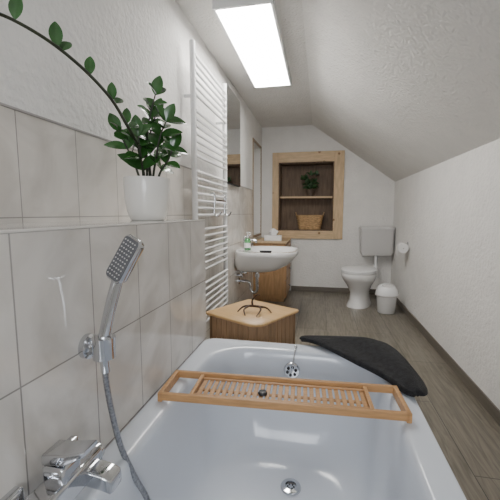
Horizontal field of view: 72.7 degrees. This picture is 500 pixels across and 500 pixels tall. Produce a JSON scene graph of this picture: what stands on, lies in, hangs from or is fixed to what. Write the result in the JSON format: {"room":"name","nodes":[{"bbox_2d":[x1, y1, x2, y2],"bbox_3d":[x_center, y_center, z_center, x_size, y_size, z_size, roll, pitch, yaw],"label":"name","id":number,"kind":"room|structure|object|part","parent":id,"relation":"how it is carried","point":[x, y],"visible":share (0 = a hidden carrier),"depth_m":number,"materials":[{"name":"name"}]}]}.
{"room":"bathroom","nodes":[
{"label":"bathroom","id":0,"kind":"room"},
{"bbox_2d":[0,0,261,239],"bbox_3d":[-0.534,-0.254,1.982,0.150,2.376,6.300,1,6,12],"label":"wall","id":1,"kind":"structure","parent":0,"point":[130,43],"depth_m":1.40,"materials":[{"name":"white paint"}]},
{"bbox_2d":[0,219,204,233],"bbox_3d":[-0.649,0.006,0.228,0.338,0.006,2.782,1,6,12],"label":"trim","id":2,"kind":"structure","parent":1,"relation":"attached to","point":[5,228],"depth_m":0.84,"materials":[{"name":"tile"}]},
{"bbox_2d":[0,0,187,220],"bbox_3d":[-0.458,-0.346,0.990,0.302,0.530,0.858,1,6,12],"label":"potted plant","id":3,"kind":"object","parent":2,"relation":"on","point":[147,198],"visible":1,"depth_m":1.25,"materials":[{"name":"green plant"}]},
{"bbox_3d":[-0.460,-0.372,0.959,0.185,0.334,0.803,1,6,12],"label":"stem","id":4,"kind":"part","parent":3,"relation":"part of","materials":[{"name":"green plant"}]},
{"bbox_3d":[-0.399,-0.197,1.324,0.174,0.162,0.174,1,6,12],"label":"pot","id":5,"kind":"part","parent":3,"relation":"part of","materials":[{"name":"ceramic"}]},
{"bbox_2d":[0,221,205,499],"bbox_3d":[-0.650,0.564,0.288,0.336,1.116,2.780,1,6,12],"label":"wall ledge","id":6,"kind":"object","parent":1,"relation":"attached to","point":[54,284],"visible":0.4,"depth_m":0.75,"materials":[{"name":"tile"}]},
{"bbox_2d":[0,435,121,499],"bbox_3d":[-0.339,0.417,0.628,0.132,0.124,0.218,1,6,12],"label":"mixer","id":7,"kind":"object","parent":6,"relation":"attached to","point":[72,464],"visible":1,"depth_m":0.62,"materials":[{"name":"silver metal"}]},
{"bbox_3d":[-0.351,0.407,0.635,0.046,0.034,0.048,1,6,12],"label":"lever","id":8,"kind":"part","parent":7,"relation":"part of","materials":[{"name":"silver metal"}]},
{"bbox_3d":[-0.331,0.372,0.627,0.088,0.036,0.046,1,6,12],"label":"lever","id":9,"kind":"part","parent":7,"relation":"part of","materials":[{"name":"silver metal"}]},
{"bbox_3d":[-0.333,0.434,0.728,0.040,0.040,0.023,1,6,12],"label":"diverter knob","id":10,"kind":"part","parent":7,"relation":"part of","materials":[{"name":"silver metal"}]},
{"bbox_3d":[-0.298,0.449,0.678,0.072,0.043,0.042,1,6,12],"label":"spout","id":11,"kind":"part","parent":7,"relation":"part of","materials":[{"name":"silver metal"}]},
{"bbox_2d":[78,333,115,361],"bbox_3d":[-0.338,0.218,0.766,0.070,0.056,0.056,1,6,12],"label":"holder","id":12,"kind":"object","parent":6,"relation":"attached to","point":[90,346],"visible":0.95,"depth_m":0.75,"materials":[{"name":"silver metal"}]},
{"bbox_2d":[98,234,150,499],"bbox_3d":[-0.307,0.356,0.681,0.109,0.760,0.288,1,6,12],"label":"shower","id":13,"kind":"object","parent":12,"relation":"in","point":[131,248],"visible":0.93,"depth_m":0.75,"materials":[{"name":"silver metal"}]},
{"bbox_3d":[-0.310,0.142,0.763,0.067,0.197,0.027,-2,7,-22],"label":"handle","id":14,"kind":"part","parent":13,"relation":"part of","materials":[{"name":"silver metal"}]},
{"bbox_3d":[-0.282,0.019,0.749,0.074,0.099,0.027,-1,6,-8],"label":"spray plate","id":15,"kind":"part","parent":13,"relation":"part of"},
{"bbox_2d":[0,102,251,189],"bbox_3d":[-0.529,-0.464,1.584,0.011,0.006,5.570,1,6,12],"label":"trim","id":16,"kind":"structure","parent":1,"relation":"attached to","point":[2,104],"depth_m":1.10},
{"bbox_2d":[0,105,252,339],"bbox_3d":[-0.530,0.254,1.662,0.008,1.437,5.570,1,6,12],"label":"wall tiles","id":17,"kind":"object","parent":1,"relation":"attached to","point":[50,171],"depth_m":1.23,"materials":[{"name":"tile"}]},
{"bbox_2d":[183,39,227,322],"bbox_3d":[-0.299,-0.396,2.483,0.088,1.810,0.736,1,6,12],"label":"towel radiator","id":18,"kind":"object","parent":1,"relation":"attached to","point":[192,55],"visible":0.77,"depth_m":2.37,"materials":[{"name":"white metal"}]},
{"bbox_3d":[-0.347,-0.358,2.138,0.036,1.810,0.036,1,6,12],"label":"post","id":19,"kind":"part","parent":18,"relation":"part of","materials":[{"name":"white metal"}]},
{"bbox_2d":[210,193,230,216],"bbox_3d":[-0.208,-0.324,2.462,0.086,0.165,0.272,1,6,12],"label":"towel hook","id":20,"kind":"object","parent":18,"relation":"attached to","point":[215,199],"visible":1,"depth_m":2.35,"materials":[{"name":"silver metal"}]},
{"bbox_3d":[-0.206,-0.432,2.820,0.036,1.810,0.036,1,6,12],"label":"post","id":21,"kind":"part","parent":18,"relation":"part of","materials":[{"name":"white metal"}]},
{"bbox_2d":[223,82,240,186],"bbox_3d":[-0.166,-1.051,3.237,0.035,0.850,0.540,1,6,12],"label":"wall mirror","id":22,"kind":"object","parent":1,"relation":"attached to","point":[233,104],"visible":0.76,"depth_m":3.20,"materials":[{"name":"mirror"}]},
{"bbox_2d":[253,138,261,237],"bbox_3d":[0.042,-0.816,4.642,0.130,1.260,0.630,1,6,12],"label":"window","id":23,"kind":"structure","parent":1,"relation":"in","point":[254,140],"depth_m":4.62,"materials":[{"name":"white wood"}]},
{"bbox_2d":[235,234,298,293],"bbox_3d":[0.182,0.155,3.573,0.641,0.642,0.720,1,6,12],"label":"washbasin","id":24,"kind":"object","parent":1,"relation":"attached to","point":[252,260],"visible":0.91,"depth_m":3.30,"materials":[{"name":"white ceramic"}]},
{"bbox_2d":[244,232,250,249],"bbox_3d":[-0.025,-0.092,3.445,0.068,0.186,0.069,0,6,0],"label":"soap bottle","id":25,"kind":"object","parent":24,"relation":"on","point":[247,242],"visible":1,"depth_m":3.42,"materials":[{"name":"plastic"}]},
{"bbox_2d":[243,234,256,248],"bbox_3d":[0.000,-0.091,3.584,0.156,0.156,0.048,1,6,12],"label":"faucet","id":26,"kind":"object","parent":24,"relation":"on","point":[244,237],"depth_m":3.57,"materials":[{"name":"silver metal"}]},
{"bbox_2d":[260,250,271,252],"bbox_3d":[0.149,0.016,3.234,0.124,0.018,0.052,1,6,12],"label":"soap dish","id":27,"kind":"object","parent":24,"relation":"on","point":[261,251],"visible":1,"depth_m":3.22,"materials":[{"name":"plastic"}]},
{"bbox_2d":[235,246,298,272],"bbox_3d":[0.182,0.103,3.567,0.641,0.225,0.720,1,6,12],"label":"basin","id":28,"kind":"object","parent":24,"relation":"in","point":[252,260],"depth_m":3.28,"materials":[{"name":"white ceramic"}]},
{"bbox_2d":[262,125,394,290],"bbox_3d":[1.080,-0.607,5.000,2.090,2.426,0.300,1,6,12],"label":"wall","id":29,"kind":"structure","parent":0,"point":[369,194],"depth_m":4.82,"materials":[{"name":"white paint"}]},
{"bbox_2d":[272,150,344,238],"bbox_3d":[0.845,-0.789,4.995,1.005,1.230,0.305,1,6,12],"label":"niche shelf","id":30,"kind":"object","parent":29,"relation":"attached to","point":[288,192],"visible":0.88,"depth_m":4.98,"materials":[{"name":"brown wood"}]},
{"bbox_3d":[0.796,-0.221,4.929,0.780,0.115,0.032,1,6,12],"label":"frame rail","id":31,"kind":"part","parent":30,"relation":"part of","materials":[{"name":"brown wood"}]},
{"bbox_3d":[0.796,-1.317,4.810,0.780,0.140,0.032,1,6,12],"label":"frame rail","id":32,"kind":"part","parent":30,"relation":"part of","materials":[{"name":"brown wood"}]},
{"bbox_2d":[300,170,318,195],"bbox_3d":[0.875,-0.971,4.971,0.290,0.377,0.216,1,6,12],"label":"potted plant","id":33,"kind":"object","parent":30,"relation":"on","point":[309,183],"visible":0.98,"depth_m":4.95,"materials":[{"name":"green plant"}]},
{"bbox_3d":[0.883,-0.833,4.985,0.110,0.100,0.110,1,6,12],"label":"pot","id":34,"kind":"part","parent":33,"relation":"part of","materials":[{"name":"brown ceramic"}]},
{"bbox_2d":[295,212,324,229],"bbox_3d":[0.883,-0.434,5.028,0.424,0.257,0.232,1,6,12],"label":"wicker basket","id":35,"kind":"object","parent":30,"relation":"in","point":[305,222],"visible":0.98,"depth_m":4.94,"materials":[{"name":"brown wicker"}]},
{"bbox_2d":[291,286,375,294],"bbox_3d":[1.287,0.584,4.926,1.378,0.075,0.012,1,6,12],"label":"baseboard","id":36,"kind":"structure","parent":29,"relation":"attached to","point":[293,288],"depth_m":4.96,"materials":[{"name":"wood"}]},
{"bbox_2d":[175,0,499,181],"bbox_3d":[0.416,-1.063,1.698,2.090,0.905,6.300,1,6,12],"label":"ceiling","id":37,"kind":"structure","parent":0,"point":[407,87],"depth_m":2.13,"materials":[{"name":"paint"}]},
{"bbox_2d":[212,0,291,87],"bbox_3d":[0.083,-1.485,2.558,0.356,0.052,1.280,1,6,12],"label":"ceiling light","id":38,"kind":"object","parent":37,"relation":"attached to","point":[252,28],"visible":1,"depth_m":2.30,"materials":[{"name":"white paint"}]},
{"bbox_2d":[254,291,499,499],"bbox_3d":[0.461,0.988,2.015,2.040,0.100,6.700,1,6,12],"label":"floor","id":39,"kind":"structure","parent":0,"point":[467,435],"depth_m":2.31,"materials":[{"name":"brown wood"}]},
{"bbox_2d":[206,299,298,343],"bbox_3d":[0.016,0.644,1.997,0.392,0.589,0.392,5,8,40],"label":"laundry hamper","id":40,"kind":"object","parent":39,"relation":"on","point":[278,326],"visible":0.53,"depth_m":1.88,"materials":[{"name":"brown wood"}]},
{"bbox_3d":[0.016,0.358,1.966,0.392,0.015,0.392,5,8,40],"label":"lid","id":41,"kind":"part","parent":40,"relation":"part of","materials":[{"name":"brown wood"}]},
{"bbox_2d":[237,294,271,316],"bbox_3d":[0.021,0.304,1.907,0.150,0.100,0.146,-5,8,-38],"label":"ornament","id":42,"kind":"object","parent":40,"relation":"on","point":[251,305],"visible":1,"depth_m":1.92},
{"bbox_2d":[74,338,466,499],"bbox_3d":[0.019,0.788,0.688,0.822,0.584,1.779,1,6,12],"label":"bathtub","id":43,"kind":"object","parent":39,"relation":"on","point":[177,450],"visible":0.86,"depth_m":1.22,"materials":[{"name":"ceramic"}]},
{"bbox_2d":[157,370,412,423],"bbox_3d":[0.093,0.452,1.071,0.742,0.029,0.160,1,6,9],"label":"caddy","id":44,"kind":"object","parent":43,"relation":"on","point":[368,410],"visible":1,"depth_m":1.05,"materials":[{"name":"brown wood"}]},
{"bbox_3d":[0.040,0.446,1.063,0.030,0.012,0.030,1,6,9],"label":"knob","id":45,"kind":"part","parent":44,"relation":"part of","materials":[{"name":"rubber"}]},
{"bbox_3d":[0.093,0.448,1.071,0.528,0.006,0.112,1,6,9],"label":"rail","id":46,"kind":"part","parent":44,"relation":"part of","materials":[{"name":"brown wood"}]},
{"bbox_3d":[0.082,0.457,0.998,0.728,0.024,0.012,1,6,9],"label":"rail","id":47,"kind":"part","parent":44,"relation":"part of","materials":[{"name":"brown wood"}]},
{"bbox_3d":[0.104,0.441,1.143,0.728,0.024,0.012,1,6,9],"label":"rail","id":48,"kind":"part","parent":44,"relation":"part of","materials":[{"name":"brown wood"}]},
{"bbox_3d":[0.185,0.461,1.437,0.014,0.095,0.079,2,7,21],"label":"plug chain","id":49,"kind":"part","parent":43,"relation":"part of","materials":[{"name":"silver metal"}]},
{"bbox_2d":[299,335,427,396],"bbox_3d":[0.481,0.423,1.366,0.276,0.081,0.609,-4,7,-30],"label":"bath mat","id":50,"kind":"object","parent":43,"relation":"on","point":[381,359],"visible":1,"depth_m":1.28,"materials":[{"name":"black fabric"}]},
{"bbox_2d":[253,238,290,301],"bbox_3d":[0.329,0.249,4.698,0.467,0.790,0.670,1,6,12],"label":"base cabinet","id":51,"kind":"object","parent":39,"relation":"on","point":[274,286],"visible":0.66,"depth_m":4.40,"materials":[{"name":"brown wood"}]},
{"bbox_3d":[0.243,0.278,4.387,0.315,0.620,0.007,1,6,12],"label":"panel","id":52,"kind":"part","parent":51,"relation":"part of","materials":[{"name":"brown wood"}]},
{"bbox_3d":[0.316,-0.132,4.660,0.440,0.025,0.670,1,6,12],"label":"panel","id":53,"kind":"part","parent":51,"relation":"part of","materials":[{"name":"brown wood"}]},
{"bbox_2d":[264,228,281,240],"bbox_3d":[0.307,-0.207,4.484,0.220,0.163,0.120,1,6,12],"label":"tissue box","id":54,"kind":"object","parent":51,"relation":"on","point":[273,236],"visible":1,"depth_m":4.44,"materials":[{"name":"white paper"}]},
{"bbox_3d":[0.520,0.477,4.683,0.017,0.220,0.620,1,6,12],"label":"drawer","id":55,"kind":"part","parent":51,"relation":"part of","materials":[{"name":"brown wood"}]},
{"bbox_3d":[0.520,0.243,4.658,0.017,0.220,0.620,1,6,12],"label":"drawer","id":56,"kind":"part","parent":51,"relation":"part of","materials":[{"name":"brown wood"}]},
{"bbox_2d":[341,226,395,308],"bbox_3d":[1.500,0.185,4.413,0.463,0.978,1.055,5,8,41],"label":"toilet","id":57,"kind":"object","parent":39,"relation":"on","point":[375,241],"visible":1,"depth_m":4.31,"materials":[{"name":"white ceramic"}]},
{"bbox_3d":[1.355,0.257,4.225,0.443,0.016,0.558,1,6,12],"label":"seat","id":58,"kind":"part","parent":57,"relation":"part of","materials":[{"name":"white paint"}]},
{"bbox_3d":[1.355,0.233,4.222,0.438,0.028,0.554,1,6,12],"label":"lid","id":59,"kind":"part","parent":57,"relation":"part of","materials":[{"name":"white paint"}]},
{"bbox_3d":[1.726,-0.301,4.622,0.450,0.040,0.196,1,6,12],"label":"cistern lid","id":60,"kind":"part","parent":57,"relation":"part of","materials":[{"name":"ceramic"}]},
{"bbox_2d":[375,283,398,314],"bbox_3d":[1.584,0.556,3.943,0.258,0.343,0.258,1,6,12],"label":"waste bin","id":61,"kind":"object","parent":39,"relation":"on","point":[386,293],"visible":1,"depth_m":3.86,"materials":[{"name":"white plastic"}]},
{"bbox_3d":[1.584,0.453,3.932,0.250,0.135,0.250,1,6,12],"label":"lid","id":62,"kind":"part","parent":61,"relation":"part of","materials":[{"name":"white paint"}]},
{"bbox_2d":[391,139,499,409],"bbox_3d":[1.391,0.165,1.630,0.100,1.620,6.300,1,6,12],"label":"wall","id":63,"kind":"structure","parent":0,"point":[447,212],"depth_m":2.46,"materials":[{"name":"white paint"}]},
{"bbox_2d":[396,242,408,255],"bbox_3d":[1.730,-0.015,3.848,0.131,0.149,0.154,1,6,12],"label":"toilet paper holder","id":64,"kind":"object","parent":63,"relation":"attached to","point":[401,247],"visible":1,"depth_m":3.79,"materials":[{"name":"white paper"}]},
{"bbox_2d":[396,298,499,425],"bbox_3d":[1.336,0.932,1.725,0.012,0.075,6.300,1,6,12],"label":"baseboard","id":65,"kind":"structure","parent":63,"relation":"attached to","point":[490,407],"depth_m":2.40,"materials":[{"name":"wood"}]}
]}

